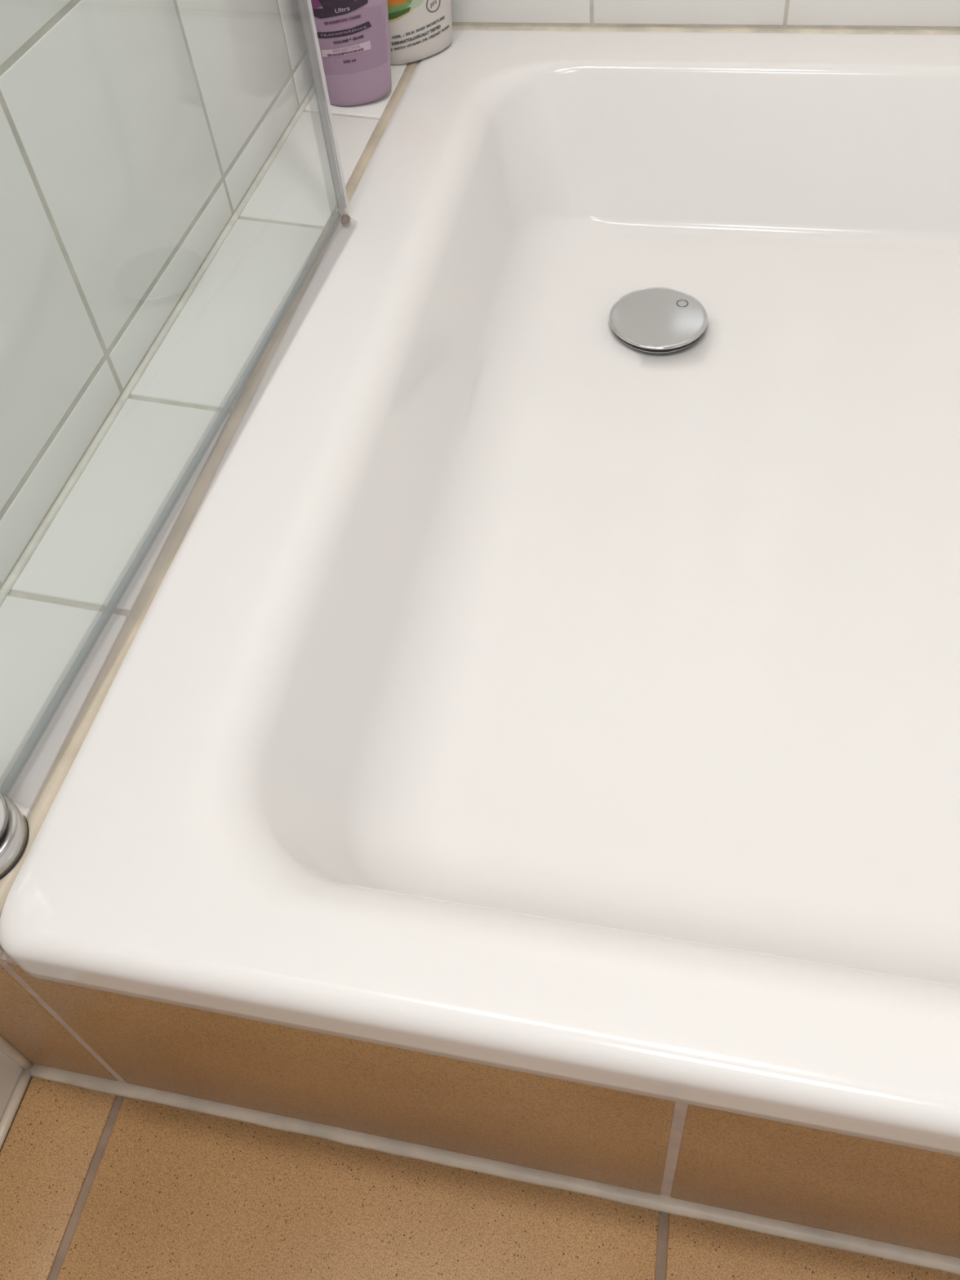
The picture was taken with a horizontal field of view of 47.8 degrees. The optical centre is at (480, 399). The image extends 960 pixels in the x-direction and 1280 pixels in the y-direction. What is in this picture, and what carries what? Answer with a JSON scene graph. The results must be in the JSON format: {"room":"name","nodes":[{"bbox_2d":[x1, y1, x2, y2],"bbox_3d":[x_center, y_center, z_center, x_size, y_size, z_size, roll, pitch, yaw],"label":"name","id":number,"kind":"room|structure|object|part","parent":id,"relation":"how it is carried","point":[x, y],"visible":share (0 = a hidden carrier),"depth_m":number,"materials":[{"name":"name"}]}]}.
{"room":"bathroom","nodes":[
{"label":"bathroom","id":0,"kind":"room"},
{"bbox_2d":[0,0,317,1122],"bbox_3d":[-0.476,-0.294,-0.196,0.136,2.294,2.559,4,44,11],"label":"wall","id":1,"kind":"structure","parent":0,"point":[133,133],"depth_m":0.74,"materials":[{"name":"grey tile"}]},
{"bbox_2d":[0,1069,31,1150],"bbox_3d":[-0.424,0.918,0.185,0.009,0.007,1.443,4,44,11],"label":"trim","id":2,"kind":"structure","parent":1,"relation":"attached to","point":[8,1117],"depth_m":0.68,"materials":[{"name":"plastic"}]},
{"bbox_2d":[0,1035,32,1070],"bbox_3d":[-0.297,0.351,0.624,0.008,0.210,0.007,4,44,11],"label":"trim","id":3,"kind":"structure","parent":1,"relation":"attached to","point":[6,1047],"depth_m":0.67,"materials":[{"name":"plastic"}]},
{"bbox_2d":[0,78,319,606],"bbox_3d":[-0.231,-0.094,0.876,0.007,0.005,0.985,4,44,11],"label":"grout line","id":4,"kind":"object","parent":1,"relation":"attached to","point":[32,546],"depth_m":0.80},
{"bbox_2d":[0,63,408,951],"bbox_3d":[-0.182,0.000,0.955,0.084,0.252,0.984,4,44,11],"label":"ledge","id":5,"kind":"object","parent":1,"relation":"attached to","point":[64,614],"depth_m":0.74,"materials":[{"name":"grey tile"}]},
{"bbox_2d":[0,0,350,879],"bbox_3d":[-0.260,-0.658,0.084,0.045,1.920,0.593,6,44,13],"label":"glass shower door","id":6,"kind":"structure","parent":5,"relation":"on","point":[14,826],"depth_m":0.54,"materials":[{"name":"clear glass"}]},
{"bbox_2d":[0,60,418,915],"bbox_3d":[-0.148,-0.080,0.868,0.013,0.008,0.984,4,44,11],"label":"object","id":7,"kind":"structure","parent":5,"relation":"attached to","point":[73,744],"depth_m":0.69,"materials":[{"name":"beige plastic"}]},
{"bbox_2d":[295,0,391,106],"bbox_3d":[-0.132,-0.387,1.024,0.087,0.214,0.056,-14,44,-9],"label":"shampoo bottle","id":8,"kind":"object","parent":5,"relation":"on","point":[353,35],"visible":0.98,"depth_m":1.04,"materials":[{"name":"purple plastic"}]},
{"bbox_3d":[-0.125,-0.362,1.022,0.076,0.109,0.014,-14,44,-9],"label":"label panel","id":9,"kind":"part","parent":8,"relation":"part of","materials":[{"name":"purple"}]},
{"bbox_2d":[387,0,452,64],"bbox_3d":[-0.077,-0.454,1.092,0.098,0.218,0.053,-28,47,-22],"label":"bottle","id":10,"kind":"object","parent":5,"relation":"on","point":[419,29],"visible":0.84,"depth_m":1.13,"materials":[{"name":"white plastic"}]},
{"bbox_2d":[0,950,959,1257],"bbox_3d":[0.228,0.374,0.541,1.074,0.210,0.047,4,44,11],"label":"plinth","id":11,"kind":"object","parent":1,"relation":"attached to","point":[887,1193],"depth_m":0.56,"materials":[{"name":"tile"}]},
{"bbox_2d":[0,29,959,1156],"bbox_3d":[0.348,0.022,0.831,1.000,0.180,0.990,4,44,11],"label":"shower tray","id":12,"kind":"object","parent":11,"relation":"on","point":[514,683],"visible":0.98,"depth_m":0.75,"materials":[{"name":"white ceramic"}]},
{"bbox_2d":[608,287,707,353],"bbox_3d":[0.170,-0.076,1.034,0.093,0.010,0.093,4,44,11],"label":"drain cover","id":13,"kind":"object","parent":12,"relation":"in","point":[657,320],"visible":1,"depth_m":1.03,"materials":[{"name":"grey metal"}]},
{"bbox_2d":[30,1062,959,1275],"bbox_3d":[0.234,0.467,0.594,1.068,0.006,0.011,4,44,11],"label":"grout line","id":14,"kind":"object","parent":11,"relation":"attached to","point":[661,1203],"depth_m":0.63,"materials":[{"name":"plastic"}]},
{"bbox_2d":[0,1076,959,1279],"bbox_3d":[0.643,0.689,0.386,2.255,0.100,2.659,4,44,11],"label":"floor","id":15,"kind":"structure","parent":0,"point":[95,1185],"depth_m":0.62,"materials":[{"name":"brown tile"}]},
{"bbox_2d":[450,0,959,30],"bbox_3d":[0.800,-1.047,0.464,2.036,2.294,0.120,4,44,11],"label":"wall","id":16,"kind":"structure","parent":0,"point":[808,14],"depth_m":1.14,"materials":[{"name":"grey tile"}]},
{"bbox_2d":[452,25,959,34],"bbox_3d":[0.432,-0.378,1.121,1.004,0.009,0.014,4,44,11],"label":"trim","id":17,"kind":"structure","parent":16,"relation":"attached to","point":[796,30],"depth_m":1.15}
]}

